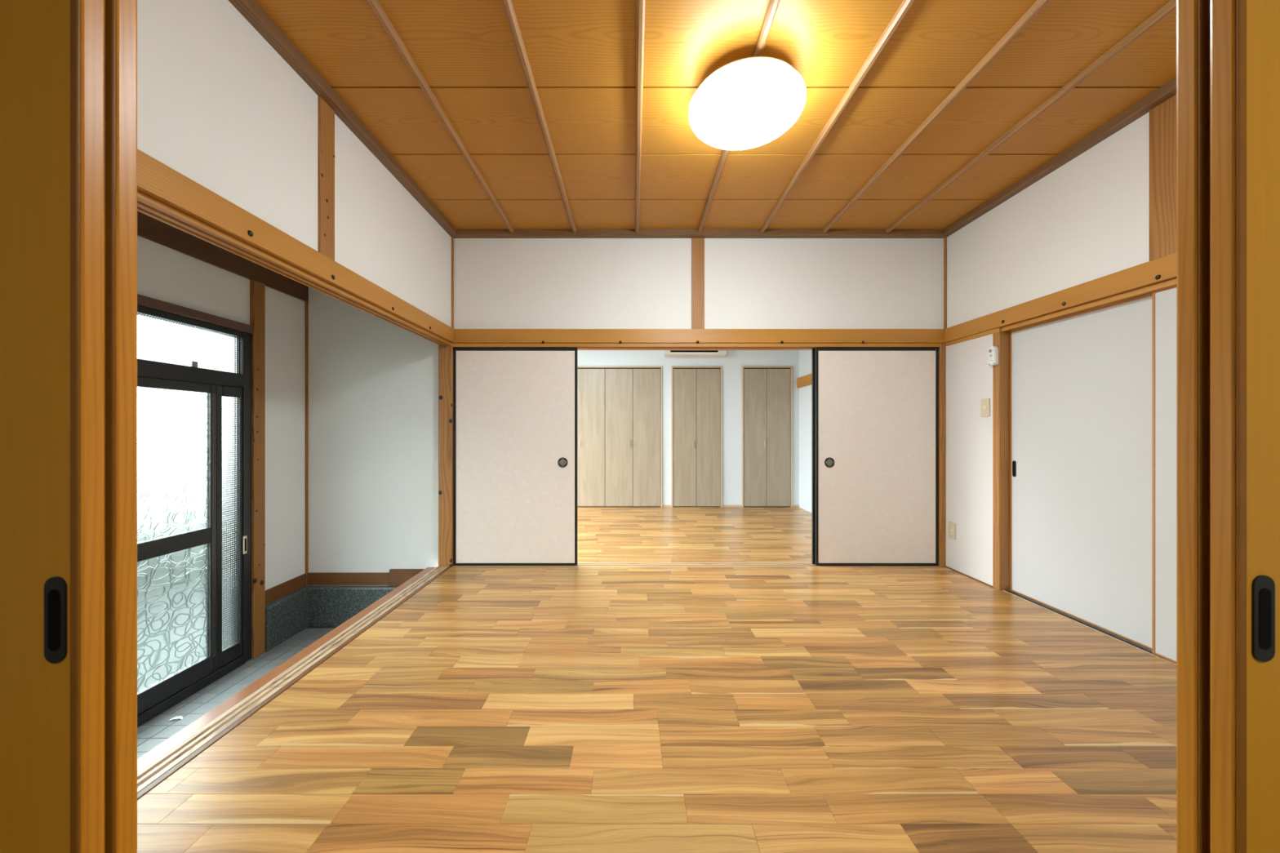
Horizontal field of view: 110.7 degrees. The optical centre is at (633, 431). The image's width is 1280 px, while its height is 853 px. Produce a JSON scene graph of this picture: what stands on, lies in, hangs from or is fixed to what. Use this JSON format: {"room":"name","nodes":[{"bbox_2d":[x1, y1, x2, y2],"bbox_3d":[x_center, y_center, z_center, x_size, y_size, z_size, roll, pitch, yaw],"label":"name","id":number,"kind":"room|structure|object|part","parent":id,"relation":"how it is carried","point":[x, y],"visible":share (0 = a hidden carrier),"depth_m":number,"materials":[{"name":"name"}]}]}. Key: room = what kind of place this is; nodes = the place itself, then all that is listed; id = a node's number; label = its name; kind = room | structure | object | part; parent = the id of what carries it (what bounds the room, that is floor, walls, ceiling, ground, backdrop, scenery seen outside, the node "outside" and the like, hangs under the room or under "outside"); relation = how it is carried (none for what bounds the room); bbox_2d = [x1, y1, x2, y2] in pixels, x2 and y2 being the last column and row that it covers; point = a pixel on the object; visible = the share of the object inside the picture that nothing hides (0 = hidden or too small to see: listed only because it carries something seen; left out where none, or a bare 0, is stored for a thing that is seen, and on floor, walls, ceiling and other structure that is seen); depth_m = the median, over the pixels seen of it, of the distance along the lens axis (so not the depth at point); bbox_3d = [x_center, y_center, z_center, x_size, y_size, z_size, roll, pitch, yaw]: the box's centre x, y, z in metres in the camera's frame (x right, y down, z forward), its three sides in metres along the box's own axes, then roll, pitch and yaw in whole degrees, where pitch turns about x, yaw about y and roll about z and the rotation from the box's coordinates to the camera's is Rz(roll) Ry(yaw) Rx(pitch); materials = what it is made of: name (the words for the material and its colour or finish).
{"room":"traditional dwelling","nodes":[
{"label":"traditional dwelling","id":0,"kind":"room"},
{"bbox_2d":[137,235,306,604],"bbox_3d":[-2.690,-0.051,0.525,0.120,3.250,6.250,0,0,0],"label":"wall","id":1,"kind":"structure","parent":0,"point":[164,273],"depth_m":3.23,"materials":[{"name":"paint"}]},
{"bbox_2d":[137,304,251,727],"bbox_3d":[-2.652,0.444,2.087,0.095,2.224,1.874,0,0,0],"label":"door","id":2,"kind":"structure","parent":1,"relation":"in","point":[194,376],"depth_m":2.61,"materials":[{"name":"black metal"}]},
{"bbox_3d":[-2.636,1.041,2.379,0.006,0.702,0.714,0,0,0],"label":"pane","id":3,"kind":"part","parent":2,"relation":"part of","materials":[{"name":"clear glass"}]},
{"bbox_3d":[-2.636,0.178,2.379,0.006,0.832,0.714,0,0,0],"label":"pane","id":4,"kind":"part","parent":2,"relation":"part of","materials":[{"name":"clear glass"}]},
{"bbox_3d":[-2.636,1.446,2.379,0.037,0.107,0.714,0,0,0],"label":"rail","id":5,"kind":"part","parent":2,"relation":"part of","materials":[{"name":"black metal"}]},
{"bbox_3d":[-2.636,0.642,2.379,0.037,0.096,0.714,0,0,0],"label":"rail","id":6,"kind":"part","parent":2,"relation":"part of","materials":[{"name":"black metal"}]},
{"bbox_3d":[-2.636,-0.266,2.379,0.037,0.056,0.714,0,0,0],"label":"rail","id":7,"kind":"part","parent":2,"relation":"part of","materials":[{"name":"black metal"}]},
{"bbox_3d":[-2.635,-0.507,2.492,0.006,0.247,0.884,0,0,0],"label":"transom pane","id":8,"kind":"part","parent":2,"relation":"part of","materials":[{"name":"clear glass"}]},
{"bbox_3d":[-2.652,1.528,2.086,0.095,0.057,1.752,0,0,0],"label":"sill","id":9,"kind":"part","parent":2,"relation":"part of","materials":[{"name":"black metal"}]},
{"bbox_3d":[-2.635,0.589,2.881,0.006,1.630,0.130,0,0,0],"label":"pane","id":10,"kind":"part","parent":2,"relation":"part of","materials":[{"name":"clear glass"}]},
{"bbox_3d":[-2.641,1.452,2.881,0.038,0.095,0.130,0,0,0],"label":"rail","id":11,"kind":"part","parent":2,"relation":"part of","materials":[{"name":"black metal"}]},
{"bbox_3d":[-2.641,-0.260,2.881,0.038,0.068,0.130,0,0,0],"label":"rail","id":12,"kind":"part","parent":2,"relation":"part of","materials":[{"name":"black metal"}]},
{"bbox_3d":[-2.635,-0.507,2.954,0.006,0.247,0.017,0,0,0],"label":"transom pane","id":13,"kind":"part","parent":2,"relation":"part of","materials":[{"name":"clear glass"}]},
{"bbox_3d":[-2.614,0.762,2.969,0.007,0.120,0.026,0,0,0],"label":"lock plate","id":14,"kind":"part","parent":2,"relation":"part of","materials":[{"name":"beige plastic"}]},
{"bbox_2d":[137,293,253,333],"bbox_3d":[-2.671,-0.695,2.088,0.138,0.053,1.876,0,0,0],"label":"trim","id":15,"kind":"structure","parent":1,"relation":"attached to","point":[142,300],"depth_m":2.60,"materials":[{"name":"brown wood"}]},
{"bbox_2d":[137,210,308,302],"bbox_3d":[-2.681,-1.113,2.144,0.138,0.147,2.809,0,0,0],"label":"beam","id":16,"kind":"structure","parent":1,"relation":"attached to","point":[151,228],"depth_m":2.74,"materials":[{"name":"brown wood"}]},
{"bbox_2d":[264,573,308,652],"bbox_3d":[-2.610,1.345,3.334,0.040,0.422,0.432,0,0,0],"label":"baseboard","id":17,"kind":"structure","parent":1,"relation":"attached to","point":[286,616],"depth_m":3.30,"materials":[{"name":"grey stone"}]},
{"bbox_2d":[305,301,308,573],"bbox_3d":[-2.628,0.044,3.546,0.024,2.180,0.028,0,0,0],"label":"pillar","id":18,"kind":"structure","parent":1,"relation":"attached to","point":[306,302],"depth_m":3.53,"materials":[{"name":"brown wood"}]},
{"bbox_2d":[137,626,336,758],"bbox_3d":[-2.123,1.596,2.135,1.046,0.081,2.830,0,0,0],"label":"floor","id":19,"kind":"structure","parent":0,"point":[158,729],"depth_m":2.65,"materials":[{"name":"grey tile"}]},
{"bbox_2d":[168,715,183,720],"bbox_3d":[-2.468,1.550,2.385,0.062,0.013,0.019,0,0,-9],"label":"paper scrap","id":20,"kind":"object","parent":19,"relation":"on","point":[181,717],"visible":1,"depth_m":2.38,"materials":[{"name":"white paper"}]},
{"bbox_2d":[249,280,265,657],"bbox_3d":[-2.660,0.259,3.072,0.121,2.595,0.092,0,0,0],"label":"pillar","id":21,"kind":"structure","parent":19,"relation":"on","point":[257,289],"depth_m":3.06,"materials":[{"name":"brown wood"}]},
{"bbox_2d":[137,0,451,327],"bbox_3d":[-1.506,-0.291,2.185,0.108,2.770,2.930,0,0,0],"label":"wall","id":22,"kind":"structure","parent":0,"point":[218,105],"depth_m":1.74,"materials":[{"name":"white paint"}]},
{"bbox_2d":[137,566,448,793],"bbox_3d":[-1.515,1.092,2.120,0.088,0.044,2.760,0,0,0],"label":"sill","id":23,"kind":"structure","parent":22,"relation":"attached to","point":[162,765],"depth_m":1.78,"materials":[{"name":"brown wood"}]},
{"bbox_2d":[137,190,451,345],"bbox_3d":[-1.492,-0.693,2.175,0.092,0.019,2.650,0,0,0],"label":"lintel","id":24,"kind":"object","parent":22,"relation":"attached to","point":[147,205],"visible":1,"depth_m":1.74,"materials":[{"name":"brown wood"}]},
{"bbox_2d":[137,566,451,799],"bbox_3d":[-1.459,1.093,2.120,0.024,0.043,2.760,0,0,0],"label":"trim","id":25,"kind":"structure","parent":22,"relation":"attached to","point":[188,759],"depth_m":1.72,"materials":[{"name":"brown wood"}]},
{"bbox_2d":[137,148,454,342],"bbox_3d":[-1.434,-0.758,2.120,0.036,0.109,2.760,0,0,0],"label":"beam","id":26,"kind":"structure","parent":22,"relation":"attached to","point":[156,180],"depth_m":1.69,"materials":[{"name":"brown wood"}]},
{"bbox_2d":[317,96,334,260],"bbox_3d":[-1.457,-1.178,2.081,0.031,0.730,0.102,0,0,0],"label":"pillar","id":27,"kind":"structure","parent":22,"relation":"attached to","point":[326,114],"depth_m":2.07,"materials":[{"name":"brown wood"}]},
{"bbox_2d":[228,0,456,235],"bbox_3d":[-1.425,-1.567,2.097,0.054,0.048,2.754,0,0,0],"label":"trim","id":28,"kind":"structure","parent":22,"relation":"attached to","point":[251,10],"depth_m":2.04,"materials":[{"name":"brown wood"}]},
{"bbox_2d":[438,342,454,567],"bbox_3d":[-1.498,0.195,3.574,0.109,1.798,0.143,0,0,0],"label":"pillar","id":29,"kind":"structure","parent":22,"relation":"attached to","point":[445,352],"depth_m":3.50,"materials":[{"name":"brown wood"}]},
{"bbox_2d":[451,237,453,328],"bbox_3d":[-1.451,-1.178,3.526,0.022,0.730,0.028,0,0,0],"label":"pillar","id":30,"kind":"structure","parent":22,"relation":"attached to","point":[452,238],"depth_m":3.51,"materials":[{"name":"brown wood"}]},
{"bbox_2d":[306,238,943,586],"bbox_3d":[-0.015,-0.051,3.590,5.230,3.250,0.120,0,0,0],"label":"wall","id":31,"kind":"structure","parent":0,"point":[500,283],"depth_m":3.53,"materials":[{"name":"white paint"}]},
{"bbox_2d":[306,568,424,626],"bbox_3d":[-2.089,1.330,3.535,1.058,0.452,0.030,0,0,0],"label":"baseboard","id":32,"kind":"structure","parent":31,"relation":"attached to","point":[328,606],"depth_m":3.52,"materials":[{"name":"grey stone"}]},
{"bbox_2d":[452,342,940,350],"bbox_3d":[0.494,-0.686,3.582,3.876,0.029,0.147,0,0,0],"label":"lintel","id":33,"kind":"object","parent":31,"relation":"attached to","point":[580,346],"visible":0.84,"depth_m":3.51,"materials":[{"name":"brown wood"}]},
{"bbox_2d":[451,562,941,567],"bbox_3d":[0.494,1.088,3.562,3.876,0.028,0.120,0,0,0],"label":"sill","id":34,"kind":"structure","parent":31,"relation":"attached to","point":[579,564],"depth_m":3.54,"materials":[{"name":"brown wood"}]},
{"bbox_2d":[453,347,577,565],"bbox_3d":[-0.947,0.201,3.534,0.988,1.742,0.024,0,0,0],"label":"sliding door","id":35,"kind":"structure","parent":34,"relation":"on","point":[515,409],"depth_m":3.53,"materials":[{"name":"white paper"}]},
{"bbox_3d":[-0.947,-0.657,3.535,0.948,0.026,0.022,0,0,0],"label":"rail","id":36,"kind":"part","parent":35,"relation":"part of","materials":[{"name":"black paint"}]},
{"bbox_3d":[-0.947,1.062,3.535,0.948,0.020,0.022,0,0,0],"label":"rail","id":37,"kind":"part","parent":35,"relation":"part of","materials":[{"name":"black paint"}]},
{"bbox_3d":[-0.569,0.248,3.525,0.079,0.079,0.006,0,0,0],"label":"finger pull","id":38,"kind":"part","parent":35,"relation":"part of","materials":[{"name":"black metal"}]},
{"bbox_3d":[-0.569,0.248,3.526,0.052,0.052,0.002,0,0,0],"label":"pull dish","id":39,"kind":"part","parent":35,"relation":"part of","materials":[{"name":"grey metal"}]},
{"bbox_2d":[812,348,815,564],"bbox_3d":[1.930,0.201,3.575,0.976,1.742,0.022,0,0,0],"label":"screen","id":40,"kind":"object","parent":34,"relation":"on","point":[813,349],"visible":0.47,"depth_m":3.57,"materials":[{"name":"black paint"}]},
{"bbox_2d":[815,347,937,565],"bbox_3d":[1.940,0.201,3.534,0.976,1.742,0.024,0,0,0],"label":"sliding door","id":41,"kind":"structure","parent":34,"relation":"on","point":[877,408],"depth_m":3.53,"materials":[{"name":"beige paper"}]},
{"bbox_3d":[1.560,0.248,3.525,0.079,0.079,0.006,0,0,0],"label":"finger pull","id":42,"kind":"part","parent":41,"relation":"part of","materials":[{"name":"black metal"}]},
{"bbox_3d":[1.560,0.248,3.526,0.052,0.052,0.002,0,0,0],"label":"pull dish","id":43,"kind":"part","parent":41,"relation":"part of","materials":[{"name":"grey metal"}]},
{"bbox_3d":[1.940,-0.657,3.535,0.936,0.026,0.022,0,0,0],"label":"rail","id":44,"kind":"part","parent":41,"relation":"part of","materials":[{"name":"black paint"}]},
{"bbox_3d":[1.940,1.062,3.535,0.936,0.020,0.022,0,0,0],"label":"rail","id":45,"kind":"part","parent":41,"relation":"part of","materials":[{"name":"black paint"}]},
{"bbox_2d":[691,237,704,328],"bbox_3d":[0.511,-1.178,3.535,0.102,0.730,0.030,0,0,0],"label":"pillar","id":46,"kind":"structure","parent":31,"relation":"attached to","point":[697,243],"depth_m":3.52,"materials":[{"name":"brown wood"}]},
{"bbox_2d":[453,328,945,343],"bbox_3d":[0.517,-0.754,3.512,3.939,0.117,0.036,0,0,0],"label":"beam","id":47,"kind":"structure","parent":31,"relation":"attached to","point":[460,335],"depth_m":3.50,"materials":[{"name":"brown wood"}]},
{"bbox_2d":[449,229,949,238],"bbox_3d":[0.517,-1.567,3.502,3.939,0.048,0.056,0,0,0],"label":"trim","id":48,"kind":"structure","parent":31,"relation":"attached to","point":[460,233],"depth_m":3.48,"materials":[{"name":"brown wood"}]},
{"bbox_2d":[137,506,1176,852],"bbox_3d":[-0.015,1.104,3.495,5.230,0.060,5.550,0,0,0],"label":"floor","id":49,"kind":"structure","parent":0,"point":[492,709],"depth_m":1.63,"materials":[{"name":"brown wood"}]},
{"bbox_2d":[577,365,662,507],"bbox_3d":[-0.413,0.073,6.247,1.629,2.002,0.042,0,0,0],"label":"bifold closet","id":50,"kind":"object","parent":49,"relation":"on","point":[619,406],"visible":0.67,"depth_m":6.25,"materials":[{"name":"brown wood"}]},
{"bbox_3d":[-0.606,0.088,6.260,0.388,1.948,0.011,0,0,0],"label":"door","id":51,"kind":"part","parent":50,"relation":"part of","materials":[{"name":"brown wood"}]},
{"bbox_3d":[-0.212,0.088,6.260,0.388,1.948,0.011,0,0,0],"label":"door","id":52,"kind":"part","parent":50,"relation":"part of","materials":[{"name":"brown wood"}]},
{"bbox_3d":[-0.415,-0.915,6.258,1.595,0.026,0.020,0,0,0],"label":"casing","id":53,"kind":"part","parent":50,"relation":"part of","materials":[{"name":"beige wood"}]},
{"bbox_3d":[0.181,0.088,6.260,0.388,1.948,0.011,0,0,0],"label":"door","id":54,"kind":"part","parent":50,"relation":"part of","materials":[{"name":"brown wood"}]},
{"bbox_3d":[0.392,0.073,6.258,0.019,2.002,0.020,0,0,0],"label":"casing","id":55,"kind":"part","parent":50,"relation":"part of","materials":[{"name":"beige wood"}]},
{"bbox_2d":[671,365,722,507],"bbox_3d":[0.890,0.073,6.247,0.722,2.002,0.042,0,0,0],"label":"bifold closet","id":56,"kind":"object","parent":49,"relation":"on","point":[696,388],"visible":1,"depth_m":6.25,"materials":[{"name":"brown wood"}]},
{"bbox_3d":[0.540,0.073,6.258,0.023,2.002,0.020,0,0,0],"label":"casing","id":57,"kind":"part","parent":56,"relation":"part of","materials":[{"name":"beige wood"}]},
{"bbox_3d":[0.720,0.088,6.260,0.323,1.948,0.011,0,0,0],"label":"door","id":58,"kind":"part","parent":56,"relation":"part of","materials":[{"name":"brown wood"}]},
{"bbox_3d":[0.890,-0.915,6.258,0.676,0.026,0.020,0,0,0],"label":"casing","id":59,"kind":"part","parent":56,"relation":"part of","materials":[{"name":"beige wood"}]},
{"bbox_3d":[1.054,0.088,6.260,0.334,1.948,0.011,0,0,0],"label":"door","id":60,"kind":"part","parent":56,"relation":"part of","materials":[{"name":"brown wood"}]},
{"bbox_3d":[1.239,0.073,6.258,0.023,2.002,0.020,0,0,0],"label":"casing","id":61,"kind":"part","parent":56,"relation":"part of","materials":[{"name":"beige wood"}]},
{"bbox_2d":[742,365,792,507],"bbox_3d":[1.888,0.073,6.247,0.718,2.002,0.042,0,0,0],"label":"bifold closet","id":62,"kind":"object","parent":49,"relation":"on","point":[766,390],"visible":1,"depth_m":6.25,"materials":[{"name":"brown wood"}]},
{"bbox_3d":[1.540,0.073,6.258,0.023,2.002,0.020,0,0,0],"label":"casing","id":63,"kind":"part","parent":62,"relation":"part of","materials":[{"name":"beige wood"}]},
{"bbox_3d":[1.718,0.088,6.260,0.319,1.948,0.011,0,0,0],"label":"door","id":64,"kind":"part","parent":62,"relation":"part of","materials":[{"name":"brown wood"}]},
{"bbox_3d":[1.886,-0.915,6.258,0.668,0.026,0.020,0,0,0],"label":"casing","id":65,"kind":"part","parent":62,"relation":"part of","materials":[{"name":"beige wood"}]},
{"bbox_3d":[2.048,0.088,6.260,0.330,1.948,0.011,0,0,0],"label":"door","id":66,"kind":"part","parent":62,"relation":"part of","materials":[{"name":"brown wood"}]},
{"bbox_3d":[2.234,0.073,6.258,0.027,2.002,0.020,0,0,0],"label":"casing","id":67,"kind":"part","parent":62,"relation":"part of","materials":[{"name":"beige wood"}]},
{"bbox_2d":[937,342,946,567],"bbox_3d":[2.454,0.195,3.574,0.043,1.798,0.143,0,0,0],"label":"pillar","id":68,"kind":"structure","parent":49,"relation":"on","point":[942,349],"depth_m":3.50,"materials":[{"name":"brown wood"}]},
{"bbox_2d":[992,330,1009,590],"bbox_3d":[2.534,0.195,3.014,0.132,1.758,0.057,0,0,0],"label":"pillar","id":69,"kind":"structure","parent":49,"relation":"on","point":[1001,372],"depth_m":2.98,"materials":[{"name":"brown wood"}]},
{"bbox_2d":[988,353,998,365],"bbox_3d":[2.455,-0.506,3.016,0.026,0.110,0.060,0,0,0],"label":"remote holder","id":70,"kind":"object","parent":69,"relation":"attached to","point":[996,354],"visible":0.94,"depth_m":2.99,"materials":[{"name":"white plastic"}]},
{"bbox_2d":[988,346,998,364],"bbox_3d":[2.451,-0.518,3.016,0.025,0.126,0.053,0,0,0],"label":"remote control","id":71,"kind":"object","parent":70,"relation":"in","point":[993,350],"visible":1,"depth_m":3.01,"materials":[{"name":"white plastic"}]},
{"bbox_2d":[577,350,799,506],"bbox_3d":[-0.145,-0.276,6.335,5.210,2.800,0.130,0,0,0],"label":"wall","id":72,"kind":"structure","parent":0,"point":[732,362],"depth_m":6.27,"materials":[{"name":"white paint"}]},
{"bbox_2d":[664,350,726,356],"bbox_3d":[0.850,-1.188,6.163,0.840,0.267,0.210,0,0,0],"label":"air conditioner","id":73,"kind":"object","parent":72,"relation":"attached to","point":[667,353],"visible":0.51,"depth_m":6.09,"materials":[{"name":"white plastic"}]},
{"bbox_2d":[670,350,718,351],"bbox_3d":[0.828,-1.101,6.075,0.655,0.024,0.010,0,0,0],"label":"outlet","id":74,"kind":"object","parent":73,"relation":"attached to","point":[670,350],"depth_m":6.07,"materials":[{"name":"black"}]},
{"bbox_2d":[722,505,742,506],"bbox_3d":[1.390,1.059,6.265,0.278,0.030,0.010,0,0,0],"label":"baseboard","id":75,"kind":"structure","parent":72,"relation":"attached to","point":[722,505],"depth_m":6.26,"materials":[{"name":"beige wood"}]},
{"bbox_2d":[255,0,1176,232],"bbox_3d":[0.517,-1.607,2.125,3.939,0.088,2.810,0,0,0],"label":"ceiling","id":76,"kind":"structure","parent":0,"point":[511,115],"depth_m":2.11,"materials":[{"name":"brown wood"}]},
{"bbox_2d":[688,56,805,150],"bbox_3d":[0.511,-1.478,2.025,0.517,0.169,0.517,0,0,0],"label":"ceiling light","id":77,"kind":"object","parent":76,"relation":"attached to","point":[747,103],"visible":1,"depth_m":1.91,"materials":[{"name":"white plastic"}]},
{"bbox_2d":[799,350,812,513],"bbox_3d":[2.400,-0.276,4.960,0.120,2.800,2.620,0,0,0],"label":"wall","id":78,"kind":"structure","parent":0,"point":[805,356],"depth_m":6.01,"materials":[{"name":"white paint"}]},
{"bbox_2d":[796,373,812,387],"bbox_3d":[2.325,-0.686,4.985,0.030,0.140,2.570,0,0,0],"label":"beam","id":79,"kind":"structure","parent":78,"relation":"attached to","point":[805,380],"depth_m":5.99,"materials":[{"name":"brown wood"}]},
{"bbox_2d":[946,111,1173,586],"bbox_3d":[2.536,-0.301,2.185,0.128,2.750,2.930,0,0,0],"label":"wall","id":80,"kind":"structure","parent":0,"point":[1087,220],"depth_m":2.88,"materials":[{"name":"white paint"}]},
{"bbox_2d":[943,237,946,328],"bbox_3d":[2.486,-1.178,3.526,0.022,0.730,0.028,0,0,0],"label":"pillar","id":81,"kind":"structure","parent":80,"relation":"attached to","point":[944,238],"depth_m":3.52,"materials":[{"name":"brown wood"}]},
{"bbox_2d":[948,521,955,539],"bbox_3d":[2.467,0.769,3.428,0.010,0.125,0.073,0,0,0],"label":"wall outlet","id":82,"kind":"object","parent":80,"relation":"attached to","point":[952,526],"visible":1,"depth_m":3.42,"materials":[{"name":"beige plastic"}]},
{"bbox_2d":[945,565,993,587],"bbox_3d":[2.469,1.070,3.270,0.006,0.008,0.460,0,0,0],"label":"trim","id":83,"kind":"structure","parent":80,"relation":"attached to","point":[945,566],"depth_m":3.25,"materials":[{"name":"wood"}]},
{"bbox_2d":[945,327,1000,346],"bbox_3d":[2.528,-0.688,3.242,0.124,0.027,0.514,0,0,0],"label":"lintel","id":84,"kind":"object","parent":80,"relation":"attached to","point":[997,330],"visible":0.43,"depth_m":3.20,"materials":[{"name":"brown wood"}]},
{"bbox_2d":[981,398,990,416],"bbox_3d":[2.467,-0.168,3.103,0.010,0.125,0.073,0,0,0],"label":"light switch","id":85,"kind":"object","parent":80,"relation":"attached to","point":[985,402],"visible":1,"depth_m":3.10,"materials":[{"name":"beige plastic"}]},
{"bbox_2d":[943,76,1176,235],"bbox_3d":[2.460,-1.567,2.097,0.054,0.048,2.754,0,0,0],"label":"trim","id":86,"kind":"structure","parent":80,"relation":"attached to","point":[1167,91],"depth_m":2.45,"materials":[{"name":"brown wood"}]},
{"bbox_2d":[944,252,1176,342],"bbox_3d":[2.469,-0.758,2.110,0.036,0.109,2.780,0,0,0],"label":"beam","id":87,"kind":"structure","parent":80,"relation":"attached to","point":[1163,268],"depth_m":2.46,"materials":[{"name":"brown wood"}]},
{"bbox_2d":[1000,278,1176,331],"bbox_3d":[2.539,-0.688,2.123,0.121,0.027,1.725,0,0,0],"label":"lintel","id":88,"kind":"object","parent":80,"relation":"attached to","point":[1148,290],"visible":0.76,"depth_m":2.39,"materials":[{"name":"brown wood"}]},
{"bbox_2d":[1002,590,1176,665],"bbox_3d":[2.544,1.093,2.123,0.112,0.042,1.725,0,0,0],"label":"sill","id":89,"kind":"structure","parent":80,"relation":"attached to","point":[1002,590],"depth_m":2.37,"materials":[{"name":"brown wood"}]},
{"bbox_2d":[1006,591,1175,663],"bbox_3d":[2.530,1.081,2.123,0.063,0.008,1.723,0,0,0],"label":"track","id":90,"kind":"object","parent":89,"relation":"on","point":[1132,643],"visible":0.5,"depth_m":2.47,"materials":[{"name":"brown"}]},
{"bbox_2d":[1009,293,1151,649],"bbox_3d":[2.544,0.193,2.549,0.025,1.757,0.862,0,0,0],"label":"closet door","id":91,"kind":"structure","parent":90,"relation":"on","point":[1081,383],"depth_m":2.49,"materials":[{"name":"white paper"}]},
{"bbox_3d":[2.535,0.249,2.945,0.006,0.108,0.025,0,0,0],"label":"finger pull","id":92,"kind":"part","parent":91,"relation":"part of","materials":[{"name":"black metal"}]},
{"bbox_3d":[2.545,-0.675,2.549,0.022,0.022,0.836,0,0,0],"label":"rail","id":93,"kind":"part","parent":91,"relation":"part of","materials":[{"name":"brown wood"}]},
{"bbox_3d":[2.545,1.066,2.549,0.022,0.010,0.836,0,0,0],"label":"rail","id":94,"kind":"part","parent":91,"relation":"part of","materials":[{"name":"brown wood"}]},
{"bbox_2d":[1151,284,1176,663],"bbox_3d":[2.511,0.193,1.704,0.022,1.757,0.859,0,0,0],"label":"closet door","id":95,"kind":"structure","parent":90,"relation":"on","point":[1163,300],"depth_m":2.09,"materials":[{"name":"white paper"}]},
{"bbox_3d":[2.511,-0.675,1.704,0.022,0.022,0.833,0,0,0],"label":"rail","id":96,"kind":"part","parent":95,"relation":"part of","materials":[{"name":"brown wood"}]},
{"bbox_3d":[2.511,1.066,1.704,0.022,0.010,0.833,0,0,0],"label":"rail","id":97,"kind":"part","parent":95,"relation":"part of","materials":[{"name":"wood"}]},
{"bbox_2d":[1149,93,1176,261],"bbox_3d":[2.492,-1.178,2.069,0.030,0.730,0.118,0,0,0],"label":"pillar","id":98,"kind":"structure","parent":80,"relation":"attached to","point":[1162,117],"depth_m":2.07,"materials":[{"name":"brown wood"}]},
{"bbox_3d":[0.110,-0.051,0.660,5.480,3.250,0.120,0,0,0],"label":"wall","id":99,"kind":"structure","parent":0,"visible":0},
{"bbox_2d":[0,0,104,852],"bbox_3d":[-1.191,0.174,0.636,0.820,1.793,0.036,0,0,0],"label":"sliding door","id":100,"kind":"structure","parent":99,"relation":"in","point":[52,51],"depth_m":0.62,"materials":[{"name":"orange wood"}]},
{"bbox_3d":[-1.197,0.174,0.637,0.808,1.793,0.031,0,0,0],"label":"veneer panel","id":101,"kind":"part","parent":100,"relation":"part of","materials":[{"name":"brown wood"}]},
{"bbox_3d":[-0.811,0.265,0.621,0.029,0.121,0.005,0,0,0],"label":"finger pull","id":102,"kind":"part","parent":100,"relation":"part of","materials":[{"name":"black metal"}]},
{"bbox_2d":[104,0,137,852],"bbox_3d":[-1.191,0.174,0.680,0.820,1.793,0.034,0,0,0],"label":"sliding door","id":103,"kind":"structure","parent":99,"relation":"in","point":[120,15],"depth_m":0.67,"materials":[{"name":"orange wood"}]},
{"bbox_3d":[-1.197,0.174,0.680,0.808,1.793,0.032,0,0,0],"label":"veneer panel","id":104,"kind":"part","parent":103,"relation":"part of","materials":[{"name":"brown wood"}]},
{"bbox_2d":[1176,0,1210,852],"bbox_3d":[1.259,0.174,0.678,0.820,1.793,0.032,0,0,0],"label":"door frame","id":105,"kind":"structure","parent":99,"relation":"in","point":[1193,16],"depth_m":0.67,"materials":[{"name":"orange wood"}]},
{"bbox_3d":[1.265,0.174,0.678,0.808,1.793,0.028,0,0,0],"label":"veneer panel","id":106,"kind":"part","parent":105,"relation":"part of","materials":[{"name":"brown wood"}]},
{"bbox_2d":[1210,0,1279,852],"bbox_3d":[1.259,0.174,0.635,0.820,1.793,0.035,0,0,0],"label":"sliding door","id":107,"kind":"structure","parent":99,"relation":"in","point":[1245,34],"depth_m":0.62,"materials":[{"name":"orange wood"}]},
{"bbox_3d":[1.265,0.174,0.636,0.808,1.793,0.030,0,0,0],"label":"veneer panel","id":108,"kind":"part","parent":107,"relation":"part of","materials":[{"name":"brown wood"}]},
{"bbox_3d":[0.883,0.263,0.621,0.029,0.121,0.005,0,0,0],"label":"finger pull","id":109,"kind":"part","parent":107,"relation":"part of","materials":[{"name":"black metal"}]},
{"bbox_3d":[-1.585,1.404,2.145,0.050,0.340,2.810,0,0,0],"label":"step","id":110,"kind":"structure","parent":0,"visible":0},
{"bbox_2d":[137,567,435,772],"bbox_3d":[-1.597,1.154,2.120,0.076,0.160,2.760,0,0,0],"label":"sill","id":111,"kind":"structure","parent":110,"relation":"on","point":[149,757],"depth_m":1.86,"materials":[{"name":"wood"}]}
]}

